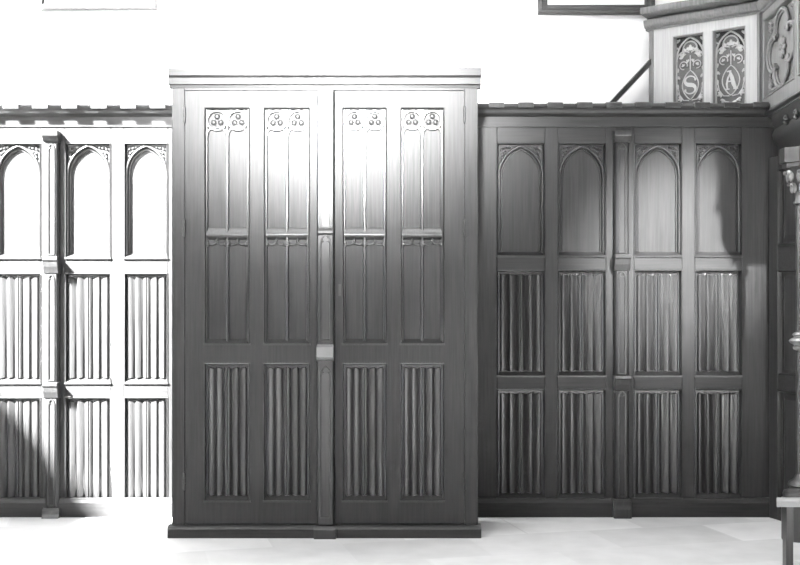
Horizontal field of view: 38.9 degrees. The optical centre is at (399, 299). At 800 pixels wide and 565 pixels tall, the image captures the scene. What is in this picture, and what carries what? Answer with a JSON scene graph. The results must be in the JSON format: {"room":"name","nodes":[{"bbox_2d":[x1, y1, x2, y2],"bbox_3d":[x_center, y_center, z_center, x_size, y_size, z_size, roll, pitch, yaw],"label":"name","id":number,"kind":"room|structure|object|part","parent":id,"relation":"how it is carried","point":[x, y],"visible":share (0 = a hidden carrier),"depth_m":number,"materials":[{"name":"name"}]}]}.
{"room":"church interior","nodes":[
{"label":"church interior","id":0,"kind":"room"},
{"bbox_2d":[0,0,683,103],"bbox_3d":[0.575,-3.360,6.725,7.250,9.000,0.250,0,0,0],"label":"wall","id":1,"kind":"structure","parent":0,"point":[522,55],"depth_m":6.60,"materials":[{"name":"white paint"}]},
{"bbox_2d":[38,0,156,9],"bbox_3d":[-1.756,-1.996,6.579,0.684,0.620,0.040,0,0,0],"label":"framed picture","id":2,"kind":"object","parent":1,"relation":"attached to","point":[42,4],"visible":1,"depth_m":6.57,"materials":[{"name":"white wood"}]},
{"bbox_2d":[537,0,654,14],"bbox_3d":[1.138,-1.967,6.579,0.678,0.620,0.040,0,0,0],"label":"framed picture","id":3,"kind":"object","parent":1,"relation":"attached to","point":[544,7],"visible":0.84,"depth_m":6.57,"materials":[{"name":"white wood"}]},
{"bbox_2d":[0,517,799,564],"bbox_3d":[0.725,1.215,1.850,6.950,0.150,9.700,0,0,0],"label":"floor","id":4,"kind":"structure","parent":0,"point":[23,540],"depth_m":5.29,"materials":[{"name":"stone"}]},
{"bbox_2d":[0,103,171,518],"bbox_3d":[-1.685,0.056,5.981,1.158,2.169,0.159,0,0,0],"label":"panelling","id":5,"kind":"object","parent":4,"relation":"on","point":[86,189],"visible":0.99,"depth_m":5.98,"materials":[{"name":"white wood"}]},
{"bbox_3d":[-2.011,-0.524,6.002,0.242,0.605,0.012,0,0,0],"label":"arched panel","id":6,"kind":"part","parent":5,"relation":"part of","materials":[{"name":"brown wood"}]},
{"bbox_3d":[-2.011,0.800,5.991,0.222,0.563,0.026,0,0,0],"label":"linenfold panel","id":7,"kind":"part","parent":5,"relation":"part of","materials":[{"name":"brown wood"}]},
{"bbox_3d":[-2.011,0.147,5.991,0.222,0.563,0.026,0,0,0],"label":"linenfold panel","id":8,"kind":"part","parent":5,"relation":"part of","materials":[{"name":"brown wood"}]},
{"bbox_3d":[-2.011,-0.531,5.985,0.233,0.579,0.024,0,0,0],"label":"arch moulding","id":9,"kind":"part","parent":5,"relation":"part of","materials":[{"name":"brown wood"}]},
{"bbox_3d":[-2.011,0.474,6.000,0.242,0.074,0.060,0,0,0],"label":"rail","id":10,"kind":"part","parent":5,"relation":"part of","materials":[{"name":"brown wood"}]},
{"bbox_3d":[-2.011,-0.182,6.000,0.242,0.079,0.060,0,0,0],"label":"rail","id":11,"kind":"part","parent":5,"relation":"part of","materials":[{"name":"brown wood"}]},
{"bbox_3d":[-2.011,-0.869,6.000,0.242,0.084,0.060,0,0,0],"label":"rail","id":12,"kind":"part","parent":5,"relation":"part of","materials":[{"name":"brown wood"}]},
{"bbox_3d":[-2.011,0.803,5.977,0.246,0.585,0.032,0,0,0],"label":"panel moulding","id":13,"kind":"part","parent":5,"relation":"part of","materials":[{"name":"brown wood"}]},
{"bbox_3d":[-2.011,0.150,5.977,0.246,0.585,0.032,0,0,0],"label":"panel moulding","id":14,"kind":"part","parent":5,"relation":"part of","materials":[{"name":"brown wood"}]},
{"bbox_3d":[-2.011,-0.521,5.979,0.246,0.611,0.036,0,0,0],"label":"panel moulding","id":15,"kind":"part","parent":5,"relation":"part of","materials":[{"name":"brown wood"}]},
{"bbox_3d":[-1.825,0.129,5.935,0.041,1.901,0.009,0,0,0],"label":"light moulding","id":16,"kind":"part","parent":5,"relation":"part of","materials":[{"name":"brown wood"}]},
{"bbox_3d":[-1.685,-0.965,5.985,1.158,0.109,0.150,0,0,0],"label":"cornice","id":17,"kind":"part","parent":5,"relation":"part of","materials":[{"name":"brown wood"}]},
{"bbox_3d":[-1.643,0.150,5.977,0.246,0.585,0.032,0,0,0],"label":"panel moulding","id":18,"kind":"part","parent":5,"relation":"part of","materials":[{"name":"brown wood"}]},
{"bbox_3d":[-1.643,-0.524,6.002,0.242,0.605,0.012,0,0,0],"label":"arched panel","id":19,"kind":"part","parent":5,"relation":"part of","materials":[{"name":"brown wood"}]},
{"bbox_3d":[-1.643,-0.521,5.979,0.246,0.611,0.036,0,0,0],"label":"panel moulding","id":20,"kind":"part","parent":5,"relation":"part of","materials":[{"name":"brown wood"}]},
{"bbox_3d":[-1.643,0.474,6.000,0.242,0.074,0.060,0,0,0],"label":"rail","id":21,"kind":"part","parent":5,"relation":"part of","materials":[{"name":"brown wood"}]},
{"bbox_3d":[-1.643,-0.182,6.000,0.242,0.079,0.060,0,0,0],"label":"rail","id":22,"kind":"part","parent":5,"relation":"part of","materials":[{"name":"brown wood"}]},
{"bbox_3d":[-1.643,-0.869,6.000,0.242,0.084,0.060,0,0,0],"label":"rail","id":23,"kind":"part","parent":5,"relation":"part of","materials":[{"name":"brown wood"}]},
{"bbox_3d":[-1.643,0.803,5.977,0.246,0.585,0.032,0,0,0],"label":"panel moulding","id":24,"kind":"part","parent":5,"relation":"part of","materials":[{"name":"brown wood"}]},
{"bbox_3d":[-1.643,-0.531,5.985,0.233,0.579,0.024,0,0,0],"label":"arch moulding","id":25,"kind":"part","parent":5,"relation":"part of","materials":[{"name":"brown wood"}]},
{"bbox_3d":[-1.643,0.800,5.991,0.222,0.563,0.026,0,0,0],"label":"linenfold panel","id":26,"kind":"part","parent":5,"relation":"part of","materials":[{"name":"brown wood"}]},
{"bbox_3d":[-1.643,0.147,5.991,0.222,0.563,0.026,0,0,0],"label":"linenfold panel","id":27,"kind":"part","parent":5,"relation":"part of","materials":[{"name":"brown wood"}]},
{"bbox_3d":[-1.337,0.150,5.977,0.236,0.585,0.032,0,0,0],"label":"panel moulding","id":28,"kind":"part","parent":5,"relation":"part of","materials":[{"name":"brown wood"}]},
{"bbox_3d":[-1.337,-0.524,6.002,0.232,0.605,0.012,0,0,0],"label":"arched panel","id":29,"kind":"part","parent":5,"relation":"part of","materials":[{"name":"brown wood"}]},
{"bbox_3d":[-1.337,-0.521,5.979,0.236,0.611,0.036,0,0,0],"label":"panel moulding","id":30,"kind":"part","parent":5,"relation":"part of","materials":[{"name":"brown wood"}]},
{"bbox_3d":[-1.337,0.474,6.000,0.232,0.074,0.060,0,0,0],"label":"rail","id":31,"kind":"part","parent":5,"relation":"part of","materials":[{"name":"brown wood"}]},
{"bbox_3d":[-1.337,-0.182,6.000,0.232,0.079,0.060,0,0,0],"label":"rail","id":32,"kind":"part","parent":5,"relation":"part of","materials":[{"name":"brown wood"}]},
{"bbox_3d":[-1.337,-0.869,6.000,0.232,0.084,0.060,0,0,0],"label":"rail","id":33,"kind":"part","parent":5,"relation":"part of","materials":[{"name":"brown wood"}]},
{"bbox_3d":[-1.337,0.803,5.977,0.236,0.585,0.032,0,0,0],"label":"panel moulding","id":34,"kind":"part","parent":5,"relation":"part of","materials":[{"name":"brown wood"}]},
{"bbox_3d":[-1.337,-0.531,5.985,0.223,0.579,0.024,0,0,0],"label":"arch moulding","id":35,"kind":"part","parent":5,"relation":"part of","materials":[{"name":"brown wood"}]},
{"bbox_3d":[-1.337,0.800,5.991,0.212,0.563,0.026,0,0,0],"label":"linenfold panel","id":36,"kind":"part","parent":5,"relation":"part of","materials":[{"name":"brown wood"}]},
{"bbox_3d":[-1.337,0.147,5.991,0.212,0.563,0.026,0,0,0],"label":"linenfold panel","id":37,"kind":"part","parent":5,"relation":"part of","materials":[{"name":"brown wood"}]},
{"bbox_2d":[167,68,480,538],"bbox_3d":[-0.362,0.015,5.639,1.502,2.251,0.522,0,0,0],"label":"tall cabinet","id":38,"kind":"object","parent":4,"relation":"on","point":[325,220],"visible":1,"depth_m":5.45,"materials":[{"name":"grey wood"}]},
{"bbox_3d":[-0.831,-0.355,5.458,0.225,1.145,0.034,0,0,0],"label":"panel moulding","id":39,"kind":"part","parent":38,"relation":"part of","materials":[{"name":"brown wood"}]},
{"bbox_3d":[-0.831,0.637,5.457,0.225,0.669,0.032,0,0,0],"label":"panel moulding","id":40,"kind":"part","parent":38,"relation":"part of","materials":[{"name":"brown wood"}]},
{"bbox_3d":[-0.831,-0.358,5.480,0.221,1.139,0.012,0,0,0],"label":"tracery panel","id":41,"kind":"part","parent":38,"relation":"part of","materials":[{"name":"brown wood"}]},
{"bbox_3d":[-0.831,0.634,5.471,0.201,0.647,0.026,0,0,0],"label":"linenfold panel","id":42,"kind":"part","parent":38,"relation":"part of","materials":[{"name":"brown wood"}]},
{"bbox_3d":[-0.674,0.035,5.467,0.718,2.078,0.034,0,0,0],"label":"door","id":43,"kind":"part","parent":38,"relation":"part of","materials":[{"name":"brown wood"}]},
{"bbox_3d":[-0.544,-0.355,5.458,0.228,1.145,0.034,0,0,0],"label":"panel moulding","id":44,"kind":"part","parent":38,"relation":"part of","materials":[{"name":"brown wood"}]},
{"bbox_3d":[-0.544,0.637,5.457,0.228,0.669,0.032,0,0,0],"label":"panel moulding","id":45,"kind":"part","parent":38,"relation":"part of","materials":[{"name":"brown wood"}]},
{"bbox_3d":[-0.544,0.634,5.471,0.204,0.647,0.026,0,0,0],"label":"linenfold panel","id":46,"kind":"part","parent":38,"relation":"part of","materials":[{"name":"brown wood"}]},
{"bbox_3d":[-0.544,-0.358,5.480,0.224,1.139,0.012,0,0,0],"label":"tracery panel","id":47,"kind":"part","parent":38,"relation":"part of","materials":[{"name":"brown wood"}]},
{"bbox_3d":[-0.360,-1.065,5.660,1.500,0.092,0.481,0,0,0],"label":"cornice","id":48,"kind":"part","parent":38,"relation":"part of","materials":[{"name":"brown wood"}]},
{"bbox_3d":[-0.362,-1.013,5.466,1.343,0.012,0.040,0,0,0],"label":"rail","id":49,"kind":"part","parent":38,"relation":"part of","materials":[{"name":"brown wood"}]},
{"bbox_3d":[-0.290,-0.048,5.449,0.012,0.058,0.003,0,0,0],"label":"keyhole plate","id":50,"kind":"part","parent":38,"relation":"part of","materials":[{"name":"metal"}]},
{"bbox_3d":[-0.171,-0.355,5.458,0.220,1.145,0.034,0,0,0],"label":"panel moulding","id":51,"kind":"part","parent":38,"relation":"part of","materials":[{"name":"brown wood"}]},
{"bbox_3d":[-0.171,0.637,5.457,0.220,0.669,0.032,0,0,0],"label":"panel moulding","id":52,"kind":"part","parent":38,"relation":"part of","materials":[{"name":"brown wood"}]},
{"bbox_3d":[-0.171,-0.358,5.480,0.216,1.139,0.012,0,0,0],"label":"tracery panel","id":53,"kind":"part","parent":38,"relation":"part of","materials":[{"name":"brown wood"}]},
{"bbox_3d":[-0.171,0.634,5.471,0.196,0.647,0.026,0,0,0],"label":"linenfold panel","id":54,"kind":"part","parent":38,"relation":"part of","materials":[{"name":"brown wood"}]},
{"bbox_3d":[-0.001,0.035,5.467,0.621,2.078,0.034,0,0,0],"label":"door","id":55,"kind":"part","parent":38,"relation":"part of","materials":[{"name":"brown wood"}]},
{"bbox_3d":[0.107,0.634,5.471,0.194,0.647,0.026,0,0,0],"label":"linenfold panel","id":56,"kind":"part","parent":38,"relation":"part of","materials":[{"name":"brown wood"}]},
{"bbox_3d":[0.107,-0.358,5.480,0.214,1.139,0.012,0,0,0],"label":"tracery panel","id":57,"kind":"part","parent":38,"relation":"part of","materials":[{"name":"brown wood"}]},
{"bbox_3d":[0.107,-0.355,5.458,0.218,1.145,0.034,0,0,0],"label":"panel moulding","id":58,"kind":"part","parent":38,"relation":"part of","materials":[{"name":"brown wood"}]},
{"bbox_3d":[0.107,0.637,5.457,0.218,0.669,0.032,0,0,0],"label":"panel moulding","id":59,"kind":"part","parent":38,"relation":"part of","materials":[{"name":"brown wood"}]},
{"bbox_2d":[478,102,777,518],"bbox_3d":[1.173,0.053,5.981,1.694,2.174,0.159,0,0,0],"label":"panelling","id":60,"kind":"object","parent":4,"relation":"on","point":[623,248],"visible":1,"depth_m":5.97,"materials":[{"name":"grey wood"}]},
{"bbox_3d":[0.637,-0.529,6.002,0.253,0.595,0.012,0,0,0],"label":"arched panel","id":61,"kind":"part","parent":60,"relation":"part of","materials":[{"name":"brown wood"}]},
{"bbox_3d":[0.637,0.434,6.000,0.253,0.068,0.060,0,0,0],"label":"rail","id":62,"kind":"part","parent":60,"relation":"part of","materials":[{"name":"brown wood"}]},
{"bbox_3d":[0.637,-0.195,6.000,0.253,0.074,0.060,0,0,0],"label":"rail","id":63,"kind":"part","parent":60,"relation":"part of","materials":[{"name":"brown wood"}]},
{"bbox_3d":[0.637,-0.869,6.000,0.253,0.084,0.060,0,0,0],"label":"rail","id":64,"kind":"part","parent":60,"relation":"part of","materials":[{"name":"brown wood"}]},
{"bbox_3d":[0.637,0.755,5.991,0.233,0.558,0.026,0,0,0],"label":"linenfold panel","id":65,"kind":"part","parent":60,"relation":"part of","materials":[{"name":"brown wood"}]},
{"bbox_3d":[0.637,0.121,5.991,0.233,0.542,0.026,0,0,0],"label":"linenfold panel","id":66,"kind":"part","parent":60,"relation":"part of","materials":[{"name":"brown wood"}]},
{"bbox_3d":[0.637,-0.536,5.985,0.244,0.568,0.024,0,0,0],"label":"arch moulding","id":67,"kind":"part","parent":60,"relation":"part of","materials":[{"name":"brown wood"}]},
{"bbox_3d":[0.637,0.758,5.977,0.257,0.580,0.032,0,0,0],"label":"panel moulding","id":68,"kind":"part","parent":60,"relation":"part of","materials":[{"name":"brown wood"}]},
{"bbox_3d":[0.637,0.124,5.977,0.257,0.564,0.032,0,0,0],"label":"panel moulding","id":69,"kind":"part","parent":60,"relation":"part of","materials":[{"name":"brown wood"}]},
{"bbox_3d":[0.637,-0.526,5.979,0.257,0.601,0.036,0,0,0],"label":"panel moulding","id":70,"kind":"part","parent":60,"relation":"part of","materials":[{"name":"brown wood"}]},
{"bbox_3d":[0.958,-0.529,6.002,0.253,0.595,0.012,0,0,0],"label":"arched panel","id":71,"kind":"part","parent":60,"relation":"part of","materials":[{"name":"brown wood"}]},
{"bbox_3d":[0.958,0.755,5.991,0.233,0.558,0.026,0,0,0],"label":"linenfold panel","id":72,"kind":"part","parent":60,"relation":"part of","materials":[{"name":"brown wood"}]},
{"bbox_3d":[0.958,0.121,5.991,0.233,0.542,0.026,0,0,0],"label":"linenfold panel","id":73,"kind":"part","parent":60,"relation":"part of","materials":[{"name":"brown wood"}]},
{"bbox_3d":[0.958,-0.536,5.985,0.244,0.568,0.024,0,0,0],"label":"arch moulding","id":74,"kind":"part","parent":60,"relation":"part of","materials":[{"name":"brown wood"}]},
{"bbox_3d":[0.958,0.434,6.000,0.253,0.068,0.060,0,0,0],"label":"rail","id":75,"kind":"part","parent":60,"relation":"part of","materials":[{"name":"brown wood"}]},
{"bbox_3d":[0.958,-0.195,6.000,0.253,0.074,0.060,0,0,0],"label":"rail","id":76,"kind":"part","parent":60,"relation":"part of","materials":[{"name":"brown wood"}]},
{"bbox_3d":[0.958,-0.869,6.000,0.253,0.084,0.060,0,0,0],"label":"rail","id":77,"kind":"part","parent":60,"relation":"part of","materials":[{"name":"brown wood"}]},
{"bbox_3d":[0.958,0.758,5.977,0.257,0.580,0.032,0,0,0],"label":"panel moulding","id":78,"kind":"part","parent":60,"relation":"part of","materials":[{"name":"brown wood"}]},
{"bbox_3d":[0.958,0.124,5.977,0.257,0.564,0.032,0,0,0],"label":"panel moulding","id":79,"kind":"part","parent":60,"relation":"part of","materials":[{"name":"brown wood"}]},
{"bbox_3d":[0.958,-0.526,5.979,0.257,0.601,0.036,0,0,0],"label":"panel moulding","id":80,"kind":"part","parent":60,"relation":"part of","materials":[{"name":"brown wood"}]},
{"bbox_3d":[1.162,0.105,5.935,0.046,1.854,0.009,0,0,0],"label":"light moulding","id":81,"kind":"part","parent":60,"relation":"part of","materials":[{"name":"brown wood"}]},
{"bbox_3d":[1.173,-0.968,5.985,1.694,0.114,0.150,0,0,0],"label":"cornice","id":82,"kind":"part","parent":60,"relation":"part of","materials":[{"name":"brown wood"}]},
{"bbox_3d":[1.358,0.755,5.991,0.233,0.558,0.026,0,0,0],"label":"linenfold panel","id":83,"kind":"part","parent":60,"relation":"part of","materials":[{"name":"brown wood"}]},
{"bbox_3d":[1.358,0.121,5.991,0.233,0.542,0.026,0,0,0],"label":"linenfold panel","id":84,"kind":"part","parent":60,"relation":"part of","materials":[{"name":"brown wood"}]},
{"bbox_3d":[1.358,-0.536,5.985,0.244,0.568,0.024,0,0,0],"label":"arch moulding","id":85,"kind":"part","parent":60,"relation":"part of","materials":[{"name":"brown wood"}]},
{"bbox_3d":[1.358,0.434,6.000,0.253,0.068,0.060,0,0,0],"label":"rail","id":86,"kind":"part","parent":60,"relation":"part of","materials":[{"name":"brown wood"}]},
{"bbox_3d":[1.358,-0.195,6.000,0.253,0.074,0.060,0,0,0],"label":"rail","id":87,"kind":"part","parent":60,"relation":"part of","materials":[{"name":"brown wood"}]},
{"bbox_3d":[1.358,-0.869,6.000,0.253,0.084,0.060,0,0,0],"label":"rail","id":88,"kind":"part","parent":60,"relation":"part of","materials":[{"name":"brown wood"}]},
{"bbox_3d":[1.358,0.758,5.977,0.257,0.580,0.032,0,0,0],"label":"panel moulding","id":89,"kind":"part","parent":60,"relation":"part of","materials":[{"name":"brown wood"}]},
{"bbox_3d":[1.358,0.124,5.977,0.257,0.564,0.032,0,0,0],"label":"panel moulding","id":90,"kind":"part","parent":60,"relation":"part of","materials":[{"name":"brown wood"}]},
{"bbox_3d":[1.358,-0.529,6.002,0.253,0.595,0.012,0,0,0],"label":"arched panel","id":91,"kind":"part","parent":60,"relation":"part of","materials":[{"name":"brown wood"}]},
{"bbox_3d":[1.358,-0.526,5.979,0.257,0.601,0.036,0,0,0],"label":"panel moulding","id":92,"kind":"part","parent":60,"relation":"part of","materials":[{"name":"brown wood"}]},
{"bbox_3d":[1.677,0.755,5.991,0.227,0.558,0.026,0,0,0],"label":"linenfold panel","id":93,"kind":"part","parent":60,"relation":"part of","materials":[{"name":"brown wood"}]},
{"bbox_3d":[1.677,0.121,5.991,0.227,0.542,0.026,0,0,0],"label":"linenfold panel","id":94,"kind":"part","parent":60,"relation":"part of","materials":[{"name":"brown wood"}]},
{"bbox_3d":[1.677,-0.536,5.985,0.238,0.568,0.024,0,0,0],"label":"arch moulding","id":95,"kind":"part","parent":60,"relation":"part of","materials":[{"name":"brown wood"}]},
{"bbox_3d":[1.677,0.434,6.000,0.247,0.068,0.060,0,0,0],"label":"rail","id":96,"kind":"part","parent":60,"relation":"part of","materials":[{"name":"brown wood"}]},
{"bbox_3d":[1.677,-0.195,6.000,0.247,0.074,0.060,0,0,0],"label":"rail","id":97,"kind":"part","parent":60,"relation":"part of","materials":[{"name":"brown wood"}]},
{"bbox_3d":[1.677,-0.869,6.000,0.247,0.084,0.060,0,0,0],"label":"rail","id":98,"kind":"part","parent":60,"relation":"part of","materials":[{"name":"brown wood"}]},
{"bbox_3d":[1.677,0.758,5.977,0.251,0.580,0.032,0,0,0],"label":"panel moulding","id":99,"kind":"part","parent":60,"relation":"part of","materials":[{"name":"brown wood"}]},
{"bbox_3d":[1.677,0.124,5.977,0.251,0.564,0.032,0,0,0],"label":"panel moulding","id":100,"kind":"part","parent":60,"relation":"part of","materials":[{"name":"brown wood"}]},
{"bbox_3d":[1.677,-0.529,6.002,0.247,0.595,0.012,0,0,0],"label":"arched panel","id":101,"kind":"part","parent":60,"relation":"part of","materials":[{"name":"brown wood"}]},
{"bbox_3d":[1.677,-0.526,5.979,0.251,0.601,0.036,0,0,0],"label":"panel moulding","id":102,"kind":"part","parent":60,"relation":"part of","materials":[{"name":"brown wood"}]},
{"bbox_2d":[610,59,650,101],"bbox_3d":[0.961,-0.126,6.459,1.001,2.532,0.050,0,0,0],"label":"stair handrail","id":103,"kind":"object","parent":4,"relation":"on","point":[647,64],"visible":0.04,"depth_m":6.44,"materials":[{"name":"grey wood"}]},
{"bbox_2d":[640,0,799,542],"bbox_3d":[2.054,-0.260,5.777,1.392,2.800,1.566,0,0,0],"label":"pulpit","id":104,"kind":"object","parent":4,"relation":"on","point":[712,51],"visible":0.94,"depth_m":6.11,"materials":[{"name":"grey wood"}]},
{"bbox_3d":[1.444,-0.196,6.467,0.028,2.672,0.059,0,0,37],"label":"post","id":105,"kind":"part","parent":104,"relation":"part of","materials":[{"name":"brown wood"}]},
{"bbox_3d":[1.614,-1.242,6.329,0.182,0.479,0.044,0,0,37],"label":"panel frame","id":106,"kind":"part","parent":104,"relation":"part of","materials":[{"name":"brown wood"}]},
{"bbox_3d":[1.631,-1.242,6.351,0.182,0.479,0.012,0,0,37],"label":"lettered panel","id":107,"kind":"part","parent":104,"relation":"part of","materials":[{"name":"grey wood"}]},
{"bbox_3d":[1.678,-1.596,6.247,0.700,0.128,0.136,0,0,37],"label":"cornice","id":108,"kind":"part","parent":104,"relation":"part of","materials":[{"name":"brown wood"}]},
{"bbox_3d":[1.800,-1.242,6.187,0.188,0.479,0.044,0,0,37],"label":"panel frame","id":109,"kind":"part","parent":104,"relation":"part of","materials":[{"name":"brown wood"}]},
{"bbox_3d":[1.817,-1.242,6.210,0.188,0.479,0.012,0,0,37],"label":"lettered panel","id":110,"kind":"part","parent":104,"relation":"part of","materials":[{"name":"grey wood"}]},
{"bbox_3d":[1.941,-1.071,6.077,0.046,0.922,0.059,0,0,37],"label":"corner moulding","id":111,"kind":"part","parent":104,"relation":"part of","materials":[{"name":"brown wood"}]},
{"bbox_3d":[1.898,-1.596,5.546,0.136,0.128,1.070,0,0,3],"label":"cornice","id":112,"kind":"part","parent":104,"relation":"part of","materials":[{"name":"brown wood"}]},
{"bbox_3d":[1.928,-1.278,5.742,0.032,0.427,0.565,0,0,3],"label":"panel frame","id":113,"kind":"part","parent":104,"relation":"part of","materials":[{"name":"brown wood"}]},
{"bbox_3d":[1.951,-1.278,5.741,0.015,0.427,0.565,0,0,3],"label":"quatrefoil panel","id":114,"kind":"part","parent":104,"relation":"part of","materials":[{"name":"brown wood"}]},
{"bbox_2d":[783,114,788,124],"bbox_3d":[1.920,-0.895,5.638,0.026,0.055,0.053,0,0,0],"label":"flower","id":115,"kind":"object","parent":104,"relation":"on","point":[786,116],"depth_m":5.63,"materials":[{"name":"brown wood"}]},
{"bbox_2d":[792,109,798,119],"bbox_3d":[1.910,-0.895,5.468,0.026,0.055,0.053,0,0,0],"label":"flower","id":116,"kind":"object","parent":104,"relation":"on","point":[795,111],"depth_m":5.46,"materials":[{"name":"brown wood"}]},
{"bbox_3d":[1.897,-1.278,5.221,0.032,0.427,0.360,0,0,3],"label":"panel frame","id":117,"kind":"part","parent":104,"relation":"part of","materials":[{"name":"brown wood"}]},
{"bbox_2d":[769,156,795,520],"bbox_3d":[2.062,0.198,5.573,0.046,1.885,0.780,0,0,-17],"label":"panelling","id":118,"kind":"object","parent":4,"relation":"on","point":[782,210],"visible":0.66,"depth_m":5.86,"materials":[{"name":"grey wood"}]},
{"bbox_3d":[2.013,1.090,5.749,0.040,0.099,0.265,0,0,-17],"label":"rail","id":119,"kind":"part","parent":118,"relation":"part of","materials":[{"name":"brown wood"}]},
{"bbox_3d":[2.008,0.752,5.747,0.042,0.578,0.265,0,0,-17],"label":"panel","id":120,"kind":"part","parent":118,"relation":"part of","materials":[{"name":"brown wood"}]},
{"bbox_3d":[2.008,0.117,5.747,0.042,0.546,0.265,0,0,-17],"label":"panel","id":121,"kind":"part","parent":118,"relation":"part of","materials":[{"name":"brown wood"}]},
{"bbox_3d":[2.008,-0.479,5.747,0.042,0.395,0.265,0,0,-17],"label":"panel","id":122,"kind":"part","parent":118,"relation":"part of","materials":[{"name":"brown wood"}]},
{"bbox_3d":[2.013,0.427,5.749,0.040,0.073,0.265,0,0,-17],"label":"rail","id":123,"kind":"part","parent":118,"relation":"part of","materials":[{"name":"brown wood"}]},
{"bbox_3d":[2.013,-0.218,5.749,0.040,0.125,0.265,0,0,-17],"label":"rail","id":124,"kind":"part","parent":118,"relation":"part of","materials":[{"name":"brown wood"}]},
{"bbox_2d":[777,497,799,564],"bbox_3d":[1.909,0.988,4.765,0.682,0.303,0.090,0,0,0],"label":"rail","id":125,"kind":"object","parent":4,"relation":"on","point":[787,503],"visible":1,"depth_m":4.74,"materials":[{"name":"stone"}]},
{"bbox_3d":[1.630,1.001,4.765,0.030,0.277,0.050,0,0,0],"label":"post","id":126,"kind":"part","parent":125,"relation":"part of","materials":[{"name":"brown wood"}]}
]}

